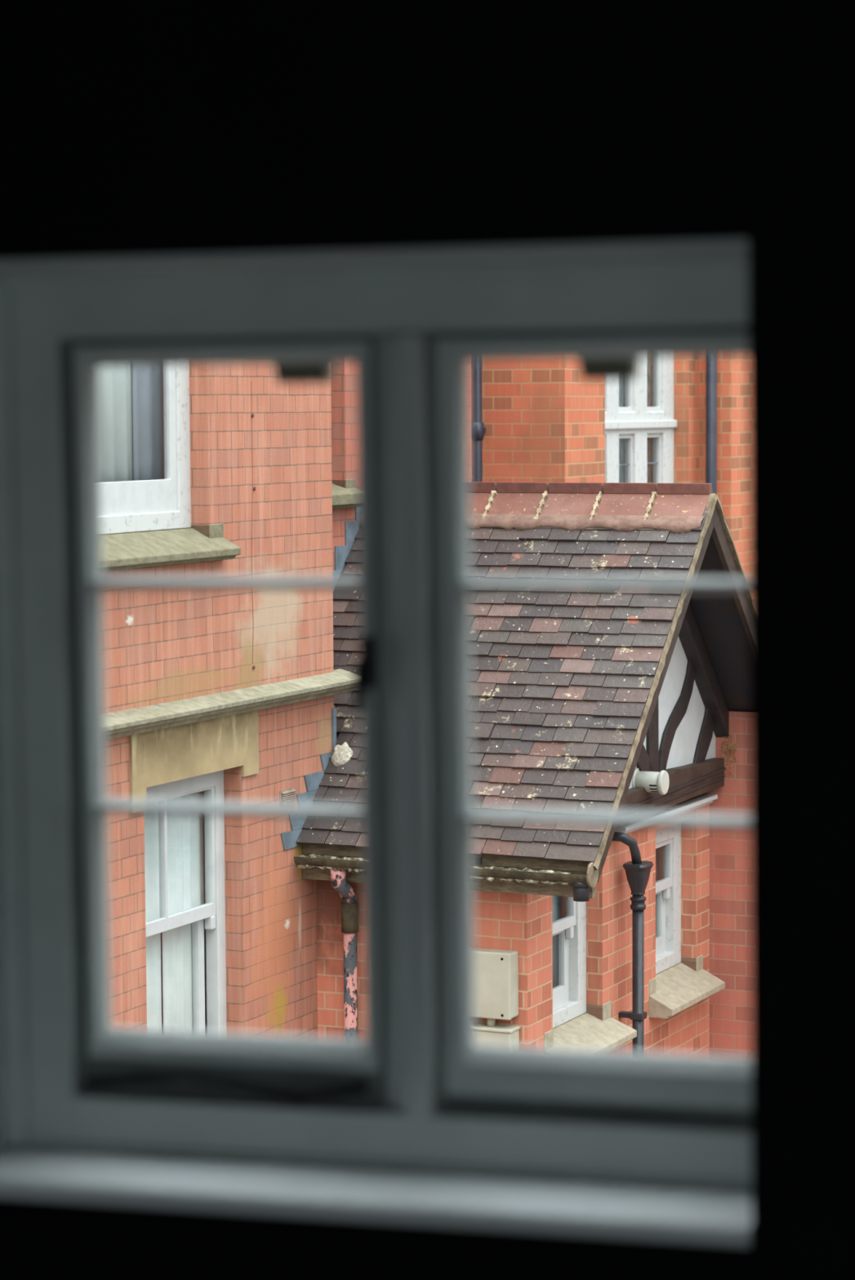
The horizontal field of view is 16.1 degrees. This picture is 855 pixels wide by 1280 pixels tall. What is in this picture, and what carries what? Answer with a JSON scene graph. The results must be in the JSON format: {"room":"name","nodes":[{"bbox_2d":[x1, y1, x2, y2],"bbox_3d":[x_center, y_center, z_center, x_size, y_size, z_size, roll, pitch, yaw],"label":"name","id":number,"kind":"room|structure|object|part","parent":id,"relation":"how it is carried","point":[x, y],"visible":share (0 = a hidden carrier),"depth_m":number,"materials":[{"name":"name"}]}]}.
{"room":"dark room interior","nodes":[
{"label":"dark room interior","id":0,"kind":"room"},
{"bbox_2d":[0,0,854,1279],"bbox_3d":[0.188,-0.026,3.353,4.600,2.770,0.240,1,4,16],"label":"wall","id":1,"kind":"structure","parent":0,"point":[128,127],"depth_m":3.21,"materials":[{"name":"black paint"}]},
{"bbox_2d":[0,884,9,1151],"bbox_3d":[-0.530,0.095,3.518,0.012,1.037,0.137,0,4,16],"label":"trim","id":2,"kind":"structure","parent":1,"relation":"attached to","point":[3,1145],"depth_m":3.60,"materials":[{"name":"grey paint"}]},
{"bbox_2d":[0,239,747,275],"bbox_3d":[-0.094,-0.423,3.351,0.932,0.012,0.138,1,4,16],"label":"trim","id":3,"kind":"structure","parent":1,"relation":"attached to","point":[733,246],"depth_m":3.30,"materials":[{"name":"grey paint"}]},
{"bbox_2d":[0,1145,751,1247],"bbox_3d":[-0.076,0.626,3.449,0.930,0.025,0.211,0,5,16],"label":"windowsill","id":4,"kind":"structure","parent":1,"relation":"attached to","point":[720,1216],"depth_m":3.39,"materials":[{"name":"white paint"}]},
{"bbox_2d":[0,255,751,1190],"bbox_3d":[-0.016,0.081,3.476,1.021,1.063,0.113,1,4,16],"label":"window","id":5,"kind":"structure","parent":1,"relation":"in","point":[419,1092],"depth_m":3.48,"materials":[{"name":"grey paint"}]},
{"bbox_3d":[-0.232,0.077,3.538,0.366,0.848,0.036,1,4,16],"label":"sash","id":6,"kind":"part","parent":5,"relation":"part of","materials":[{"name":"grey paint"}]},
{"bbox_3d":[-0.073,0.040,3.451,0.016,0.085,0.039,1,4,16],"label":"handle","id":7,"kind":"part","parent":5,"relation":"part of","materials":[{"name":"black metal"}]},
{"bbox_3d":[0.206,0.092,3.414,0.392,0.870,0.036,1,4,16],"label":"sash","id":8,"kind":"part","parent":5,"relation":"part of","materials":[{"name":"grey paint"}]},
{"label":"outside","id":9,"kind":"structure","parent":0,"visible":0},
{"bbox_3d":[13.124,3.837,28.482,60.000,0.200,58.000,2,5,25],"label":"ground","id":10,"kind":"structure","parent":9,"visible":0},
{"bbox_2d":[100,360,471,1036],"bbox_3d":[-2.925,0.374,12.574,4.005,9.350,8.200,2,5,25],"label":"brick house","id":11,"kind":"structure","parent":10,"relation":"on","point":[224,695],"depth_m":12.69,"materials":[{"name":"orange brick"}]},
{"bbox_2d":[97,366,133,482],"bbox_3d":[-1.336,-1.328,11.789,0.030,1.730,0.718,2,5,25],"label":"curtain","id":12,"kind":"object","parent":11,"relation":"hanging from","point":[115,383],"visible":0.02,"depth_m":12.03,"materials":[{"name":"white fabric"}]},
{"bbox_3d":[-1.217,-0.968,11.924,0.030,0.954,0.858,2,5,25],"label":"sash","id":13,"kind":"part","parent":11,"relation":"part of","materials":[{"name":"white paint"}]},
{"bbox_2d":[132,365,164,480],"bbox_3d":[-1.125,-1.364,12.242,0.019,1.730,0.301,2,5,25],"label":"curtain","id":14,"kind":"object","parent":11,"relation":"hanging from","point":[147,380],"visible":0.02,"depth_m":12.25,"materials":[{"name":"grey fabric"}]},
{"bbox_2d":[143,813,161,1029],"bbox_3d":[-1.169,1.569,12.345,0.030,1.812,0.343,2,5,25],"label":"sheer curtain","id":15,"kind":"object","parent":11,"relation":"hanging from","point":[153,994],"visible":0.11,"depth_m":12.40,"materials":[{"name":"white fabric"}]},
{"bbox_3d":[-1.132,-0.363,11.922,0.205,0.146,1.285,2,5,25],"label":"stone sill","id":16,"kind":"part","parent":11,"relation":"part of","materials":[{"name":"beige stone"}]},
{"bbox_3d":[-1.050,0.900,12.400,0.030,0.569,0.697,2,5,25],"label":"sash","id":17,"kind":"part","parent":11,"relation":"part of","materials":[{"name":"white paint"}]},
{"bbox_2d":[161,791,204,1031],"bbox_3d":[-1.019,1.543,12.666,0.030,1.812,0.363,2,5,25],"label":"sheer curtain","id":18,"kind":"object","parent":11,"relation":"hanging from","point":[184,832],"visible":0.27,"depth_m":12.63,"materials":[{"name":"white fabric"}]},
{"bbox_3d":[-1.087,1.818,12.465,0.030,1.335,0.652,2,5,25],"label":"sash","id":19,"kind":"part","parent":11,"relation":"part of","materials":[{"name":"white paint"}]},
{"bbox_3d":[-0.567,-0.664,13.904,0.190,0.133,0.950,2,5,25],"label":"stone sill","id":20,"kind":"part","parent":11,"relation":"part of","materials":[{"name":"beige stone"}]},
{"bbox_2d":[280,481,749,1055],"bbox_3d":[0.528,2.057,14.312,1.740,5.685,3.123,2,5,25],"label":"extension","id":21,"kind":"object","parent":10,"relation":"on","point":[574,692],"visible":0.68,"depth_m":13.64,"materials":[{"name":"brown tile"}]},
{"bbox_2d":[329,867,358,1038],"bbox_3d":[-0.344,2.978,13.300,0.104,4.014,0.226,1,5,11],"label":"downpipe","id":22,"kind":"object","parent":21,"relation":"attached to","point":[349,905],"visible":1,"depth_m":13.22,"materials":[{"name":"metal"}]},
{"bbox_2d":[341,901,358,933],"bbox_3d":[-0.340,1.213,13.237,0.076,0.130,0.076,2,5,25],"label":"socket","id":23,"kind":"object","parent":22,"relation":"attached to","point":[349,909],"depth_m":13.20,"materials":[{"name":"brown metal"}]},
{"bbox_2d":[293,853,598,902],"bbox_3d":[0.069,0.987,12.871,1.382,0.163,0.128,2,5,25],"label":"gutter","id":24,"kind":"object","parent":21,"relation":"attached to","point":[580,882],"visible":0.7,"depth_m":12.70,"materials":[{"name":"brown metal"}]},
{"bbox_2d":[571,881,589,902],"bbox_3d":[0.641,1.044,12.599,0.084,0.085,0.084,2,5,25],"label":"outlet","id":25,"kind":"object","parent":24,"relation":"attached to","point":[580,889],"depth_m":12.57,"materials":[{"name":"black metal"}]},
{"bbox_2d":[474,947,518,1026],"bbox_3d":[0.253,1.494,12.979,0.264,0.331,0.106,2,5,25],"label":"meter box","id":26,"kind":"object","parent":21,"relation":"attached to","point":[496,971],"visible":0.71,"depth_m":12.91,"materials":[{"name":"beige plastic"}]},
{"bbox_2d":[475,1022,519,1046],"bbox_3d":[0.256,1.737,12.998,0.272,0.160,0.106,2,5,25],"label":"junction box","id":27,"kind":"object","parent":21,"relation":"attached to","point":[499,1034],"visible":0.43,"depth_m":12.94,"materials":[{"name":"beige plastic"}]},
{"bbox_3d":[0.255,1.664,12.992,0.272,0.014,0.106,2,5,25],"label":"box lid","id":28,"kind":"part","parent":27,"relation":"part of","materials":[{"name":"beige plastic"}]},
{"bbox_2d":[551,895,562,987],"bbox_3d":[0.502,1.369,13.544,0.019,0.601,0.546,2,5,25],"label":"window blind","id":29,"kind":"object","parent":21,"relation":"attached to","point":[557,901],"visible":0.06,"depth_m":13.70,"materials":[{"name":"grey fabric"}]},
{"bbox_3d":[0.543,1.468,13.525,0.030,0.392,0.410,2,5,25],"label":"sash","id":30,"kind":"part","parent":21,"relation":"part of","materials":[{"name":"white paint"}]},
{"bbox_3d":[0.576,1.178,13.497,0.030,0.254,0.430,2,5,25],"label":"sash","id":31,"kind":"part","parent":21,"relation":"part of","materials":[{"name":"white paint"}]},
{"bbox_3d":[0.677,1.769,13.497,0.250,0.175,0.790,2,5,25],"label":"stone sill","id":32,"kind":"part","parent":21,"relation":"part of","materials":[{"name":"beige stone"}]},
{"bbox_2d":[611,831,653,1052],"bbox_3d":[0.947,2.893,13.992,0.160,4.062,0.216,2,5,25],"label":"downpipe","id":33,"kind":"object","parent":21,"relation":"attached to","point":[637,871],"visible":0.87,"depth_m":13.87,"materials":[{"name":"black metal"}]},
{"bbox_2d":[631,768,669,795],"bbox_3d":[1.028,0.656,13.967,0.150,0.123,0.123,2,5,25],"label":"terminal","id":34,"kind":"object","parent":21,"relation":"attached to","point":[652,781],"visible":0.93,"depth_m":13.93,"materials":[{"name":"white plastic"}]},
{"bbox_3d":[1.053,0.441,14.142,0.016,0.457,0.128,2,5,25],"label":"timber post","id":35,"kind":"part","parent":21,"relation":"part of","materials":[{"name":"brown wood"}]},
{"bbox_2d":[655,847,658,937],"bbox_3d":[1.034,1.269,14.682,0.019,0.584,0.520,2,5,25],"label":"window blind","id":36,"kind":"object","parent":21,"relation":"attached to","point":[656,849],"visible":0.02,"depth_m":14.89,"materials":[{"name":"white fabric"}]},
{"bbox_3d":[1.075,1.371,14.663,0.030,0.366,0.385,2,5,25],"label":"sash","id":37,"kind":"part","parent":21,"relation":"part of","materials":[{"name":"white paint"}]},
{"bbox_3d":[1.108,1.090,14.636,0.030,0.262,0.405,2,5,25],"label":"sash","id":38,"kind":"part","parent":21,"relation":"part of","materials":[{"name":"white paint"}]},
{"bbox_3d":[0.885,0.080,13.919,0.120,1.387,2.330,2,5,25],"label":"gable panel","id":39,"kind":"part","parent":21,"relation":"part of","materials":[{"name":"white paint"}]},
{"bbox_3d":[1.166,0.724,14.284,0.014,0.087,1.421,2,5,25],"label":"beam moulding","id":40,"kind":"part","parent":21,"relation":"part of","materials":[{"name":"brown wood"}]},
{"bbox_3d":[1.205,1.673,14.637,0.240,0.178,0.745,2,5,25],"label":"stone sill","id":41,"kind":"part","parent":21,"relation":"part of","materials":[{"name":"beige stone"}]},
{"bbox_2d":[471,355,749,577],"bbox_3d":[0.488,-0.291,19.934,3.470,9.500,5.200,2,5,25],"label":"brick house","id":42,"kind":"structure","parent":10,"relation":"on","point":[544,422],"depth_m":17.76,"materials":[{"name":"orange brick"}]},
{"bbox_2d":[471,360,485,481],"bbox_3d":[0.295,0.029,17.113,0.074,9.300,0.107,2,5,25],"label":"downpipe","id":43,"kind":"object","parent":42,"relation":"attached to","point":[477,429],"visible":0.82,"depth_m":16.98,"materials":[{"name":"black metal"}]},
{"bbox_2d":[471,422,484,439],"bbox_3d":[0.281,-1.175,17.005,0.074,0.100,0.074,2,5,25],"label":"socket","id":44,"kind":"object","parent":43,"relation":"attached to","point":[477,428],"depth_m":16.98,"materials":[{"name":"grey paint"}]},
{"bbox_2d":[618,379,625,482],"bbox_3d":[1.039,-1.487,17.848,0.024,2.300,0.818,2,5,25],"label":"lace curtain","id":45,"kind":"object","parent":42,"relation":"hanging from","point":[621,382],"visible":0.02,"depth_m":18.13,"materials":[{"name":"grey fabric"}]},
{"bbox_2d":[647,357,653,483],"bbox_3d":[1.331,-1.537,18.473,0.023,2.300,0.546,2,5,25],"label":"lace curtain","id":46,"kind":"object","parent":42,"relation":"hanging from","point":[650,360],"visible":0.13,"depth_m":18.57,"materials":[{"name":"grey fabric"}]},
{"bbox_2d":[706,355,716,493],"bbox_3d":[1.774,-0.114,18.839,0.080,9.300,0.120,2,5,25],"label":"downpipe","id":47,"kind":"object","parent":42,"relation":"attached to","point":[711,361],"visible":0.02,"depth_m":18.70,"materials":[{"name":"grey metal"}]},
{"bbox_2d":[700,711,751,1057],"bbox_3d":[2.649,2.612,14.731,3.070,4.488,0.299,2,5,25],"label":"building","id":48,"kind":"structure","parent":10,"relation":"on","point":[730,933],"depth_m":14.99,"materials":[{"name":"red brick"}]}
]}

